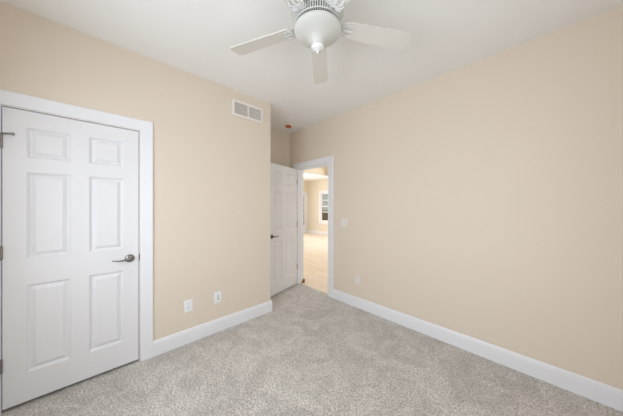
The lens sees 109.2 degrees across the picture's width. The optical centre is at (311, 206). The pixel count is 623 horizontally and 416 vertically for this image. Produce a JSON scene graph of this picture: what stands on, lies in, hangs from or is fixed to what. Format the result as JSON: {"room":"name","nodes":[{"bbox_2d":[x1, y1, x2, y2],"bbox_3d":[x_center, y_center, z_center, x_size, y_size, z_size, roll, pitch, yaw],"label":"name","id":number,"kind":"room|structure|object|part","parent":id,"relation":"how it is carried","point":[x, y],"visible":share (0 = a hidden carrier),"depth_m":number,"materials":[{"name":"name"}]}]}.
{"room":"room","nodes":[
{"label":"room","id":0,"kind":"room"},
{"bbox_2d":[0,1,269,340],"bbox_3d":[-1.413,0.008,2.171,2.298,2.740,0.120,0,0,-44],"label":"wall","id":1,"kind":"structure","parent":0,"point":[211,164],"depth_m":2.20,"materials":[{"name":"beige paint"}]},
{"bbox_2d":[0,106,138,409],"bbox_3d":[-1.795,0.344,1.710,0.732,2.025,0.096,0,0,-44],"label":"door","id":2,"kind":"structure","parent":1,"relation":"in","point":[69,250],"depth_m":1.67,"materials":[{"name":"white wood"}]},
{"bbox_3d":[-1.589,0.448,1.858,0.129,0.025,0.024,0,0,-44],"label":"lever","id":3,"kind":"part","parent":2,"relation":"part of","materials":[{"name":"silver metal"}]},
{"bbox_3d":[-1.570,0.448,1.914,0.067,0.067,0.041,0,0,-44],"label":"handle","id":4,"kind":"part","parent":2,"relation":"part of","materials":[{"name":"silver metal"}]},
{"bbox_2d":[0,89,152,414],"bbox_3d":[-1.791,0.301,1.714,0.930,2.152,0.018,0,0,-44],"label":"trim","id":5,"kind":"structure","parent":1,"relation":"attached to","point":[9,98],"depth_m":1.98,"materials":[{"name":"white wood"}]},
{"bbox_2d":[184,299,192,312],"bbox_3d":[-1.246,1.001,2.241,0.080,0.120,0.008,0,0,-44],"label":"wall outlet","id":6,"kind":"object","parent":1,"relation":"attached to","point":[188,304],"visible":1,"depth_m":2.24,"materials":[{"name":"white plastic"}]},
{"bbox_2d":[153,300,271,356],"bbox_3d":[-0.991,1.306,2.480,1.292,0.141,0.016,0,0,-44],"label":"baseboard","id":7,"kind":"structure","parent":1,"relation":"attached to","point":[165,344],"depth_m":2.36,"materials":[{"name":"white wood"}]},
{"bbox_2d":[214,291,220,303],"bbox_3d":[-1.030,0.997,2.441,0.080,0.122,0.018,0,0,-44],"label":"jack plate","id":8,"kind":"object","parent":1,"relation":"attached to","point":[217,295],"visible":1,"depth_m":2.44,"materials":[{"name":"white plastic"}]},
{"bbox_2d":[232,98,262,123],"bbox_3d":[-0.770,-1.158,2.695,0.405,0.188,0.010,0,0,-44],"label":"air vent","id":9,"kind":"object","parent":1,"relation":"in","point":[241,109],"visible":1,"depth_m":2.68,"materials":[{"name":"white metal"}]},
{"bbox_2d":[270,128,289,166],"bbox_3d":[-1.604,0.008,3.038,3.220,2.740,0.120,0,0,-44],"label":"wall","id":10,"kind":"structure","parent":0,"point":[279,140],"depth_m":3.94,"materials":[{"name":"beige paint"}]},
{"bbox_2d":[304,181,307,191],"bbox_3d":[-2.176,0.008,10.053,5.370,2.740,0.120,0,0,-44],"label":"wall","id":11,"kind":"structure","parent":0,"point":[305,182],"depth_m":11.77,"materials":[{"name":"paint"}]},
{"bbox_2d":[304,194,305,232],"bbox_3d":[-0.641,0.348,11.494,0.908,2.040,0.040,0,0,-44],"label":"door","id":12,"kind":"structure","parent":11,"relation":"in","point":[304,194],"depth_m":11.75,"materials":[{"name":"white wood"}]},
{"bbox_2d":[304,192,307,232],"bbox_3d":[-0.607,0.305,11.458,1.090,2.144,0.018,0,0,-44],"label":"trim","id":13,"kind":"structure","parent":11,"relation":"attached to","point":[306,193],"depth_m":11.78,"materials":[{"name":"white wood"}]},
{"bbox_2d":[0,283,622,415],"bbox_3d":[-0.192,1.408,1.604,3.280,0.060,3.904,0,0,-44],"label":"floor","id":14,"kind":"structure","parent":0,"point":[315,353],"depth_m":1.77,"materials":[{"name":"grey carpet"}]},
{"bbox_2d":[0,0,622,180],"bbox_3d":[0.362,-1.857,4.954,8.950,0.990,10.960,0,0,-44],"label":"ceiling","id":15,"kind":"structure","parent":0,"point":[196,37],"depth_m":1.79,"materials":[{"name":"white paint"}]},
{"bbox_2d":[284,123,292,127],"bbox_3d":[-0.384,-1.339,3.687,0.144,0.044,0.144,0,0,-44],"label":"smoke detector","id":16,"kind":"object","parent":15,"relation":"attached to","point":[287,125],"visible":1,"depth_m":3.65,"materials":[{"name":"plastic"}]},
{"bbox_2d":[230,0,411,83],"bbox_3d":[0.026,-1.167,1.371,1.258,0.388,1.278,0,0,-44],"label":"ceiling fan","id":17,"kind":"object","parent":15,"relation":"hanging from","point":[317,23],"visible":1,"depth_m":1.44,"materials":[{"name":"white metal"}]},
{"bbox_3d":[-0.350,-1.159,1.565,0.484,0.035,0.130,0,0,22],"label":"blade","id":18,"kind":"part","parent":17,"relation":"part of","materials":[{"name":"white wood"}]},
{"bbox_3d":[-0.233,-1.159,1.086,0.130,0.035,0.484,0,0,40],"label":"blade","id":19,"kind":"part","parent":17,"relation":"part of","materials":[{"name":"white"}]},
{"bbox_3d":[0.039,-1.083,1.407,0.296,0.114,0.296,0,0,-44],"label":"lamp shade","id":20,"kind":"part","parent":17,"relation":"part of","materials":[{"name":"white glass"}]},
{"bbox_3d":[0.070,-1.159,1.825,0.130,0.035,0.484,0,0,4],"label":"blade","id":21,"kind":"part","parent":17,"relation":"part of","materials":[{"name":"white wood"}]},
{"bbox_3d":[0.260,-1.159,1.050,0.130,0.035,0.484,0,0,-32],"label":"blade","id":22,"kind":"part","parent":17,"relation":"part of","materials":[{"name":"white"}]},
{"bbox_3d":[0.447,-1.159,1.507,0.484,0.035,0.130,0,0,-14],"label":"blade","id":23,"kind":"part","parent":17,"relation":"part of","materials":[{"name":"white wood"}]},
{"bbox_2d":[301,233,327,293],"bbox_3d":[1.555,1.407,6.094,5.450,0.062,10.760,0,0,-44],"label":"floor","id":24,"kind":"structure","parent":0,"point":[315,245],"depth_m":5.57,"materials":[{"name":"brown wood"}]},
{"bbox_2d":[304,166,327,175],"bbox_3d":[2.018,-1.837,5.160,4.670,0.949,8.770,0,0,-44],"label":"wall","id":25,"kind":"structure","parent":0,"point":[323,170],"depth_m":9.60,"materials":[{"name":"beige paint"}]},
{"bbox_2d":[308,179,327,231],"bbox_3d":[3.568,0.008,8.018,0.120,2.740,11.000,0,0,-44],"label":"wall","id":26,"kind":"structure","parent":0,"point":[314,187],"depth_m":11.45,"materials":[{"name":"paint"}]},
{"bbox_2d":[308,230,327,234],"bbox_3d":[3.524,1.306,7.965,0.016,0.141,10.742,0,0,-44],"label":"baseboard","id":27,"kind":"structure","parent":26,"relation":"attached to","point":[309,231],"depth_m":11.27,"materials":[{"name":"white wood"}]},
{"bbox_2d":[319,190,327,223],"bbox_3d":[0.822,0.018,10.789,0.018,1.660,1.280,0,0,-44],"label":"trim","id":28,"kind":"structure","parent":26,"relation":"attached to","point":[323,191],"depth_m":11.18,"materials":[{"name":"white wood"}]},
{"bbox_2d":[321,192,327,221],"bbox_3d":[0.869,0.018,10.834,0.110,1.480,1.100,0,0,-44],"label":"window","id":29,"kind":"structure","parent":26,"relation":"in","point":[322,200],"depth_m":11.16,"materials":[{"name":"white wood"}]},
{"bbox_3d":[0.851,0.341,10.816,0.030,0.775,1.040,0,0,-44],"label":"sash","id":30,"kind":"part","parent":29,"relation":"part of","materials":[{"name":"white wood"}]},
{"bbox_2d":[290,5,622,389],"bbox_3d":[1.000,0.008,2.744,0.140,2.740,4.144,0,0,-44],"label":"wall","id":31,"kind":"structure","parent":0,"point":[482,200],"depth_m":1.95,"materials":[{"name":"beige paint"}]},
{"bbox_2d":[270,162,297,296],"bbox_3d":[-0.461,0.346,3.638,0.156,2.028,0.753,0,0,30],"label":"door","id":32,"kind":"structure","parent":31,"relation":"in","point":[283,179],"depth_m":3.59,"materials":[{"name":"white wood"}]},
{"bbox_2d":[297,163,327,283],"bbox_3d":[0.055,0.351,3.733,0.141,2.051,0.750,0,0,-44],"label":"trim","id":33,"kind":"structure","parent":31,"relation":"attached to","point":[300,172],"depth_m":3.98,"materials":[{"name":"white wood"}]},
{"bbox_2d":[293,156,332,297],"bbox_3d":[-0.002,0.302,3.678,0.018,2.150,0.948,0,0,-44],"label":"trim","id":34,"kind":"structure","parent":31,"relation":"attached to","point":[329,159],"depth_m":3.38,"materials":[{"name":"white wood"}]},
{"bbox_2d":[341,219,347,226],"bbox_3d":[0.467,0.232,3.189,0.016,0.120,0.118,0,0,-44],"label":"light switch","id":35,"kind":"object","parent":31,"relation":"attached to","point":[344,222],"visible":1,"depth_m":3.18,"materials":[{"name":"white plastic"}]},
{"bbox_2d":[355,275,359,284],"bbox_3d":[0.629,0.998,3.025,0.008,0.120,0.078,0,0,-44],"label":"wall outlet","id":36,"kind":"object","parent":31,"relation":"attached to","point":[357,278],"visible":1,"depth_m":3.02,"materials":[{"name":"white plastic"}]},
{"bbox_2d":[333,289,622,411],"bbox_3d":[1.302,1.306,2.316,0.016,0.141,2.833,0,0,-44],"label":"baseboard","id":37,"kind":"structure","parent":31,"relation":"attached to","point":[610,396],"depth_m":1.92,"materials":[{"name":"white wood"}]},
{"label":"outside","id":38,"kind":"structure","parent":0,"visible":0},
{"bbox_3d":[25.930,1.753,52.465,130.000,0.150,100.000,0,0,-44],"label":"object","id":39,"kind":"structure","parent":38,"visible":0},
{"bbox_2d":[322,212,327,219],"bbox_3d":[1.541,1.098,20.844,0.062,1.160,15.000,0,0,-44],"label":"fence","id":40,"kind":"object","parent":39,"relation":"on","point":[325,214],"visible":0.04,"depth_m":21.02,"materials":[{"name":"brown wood"}]}
]}

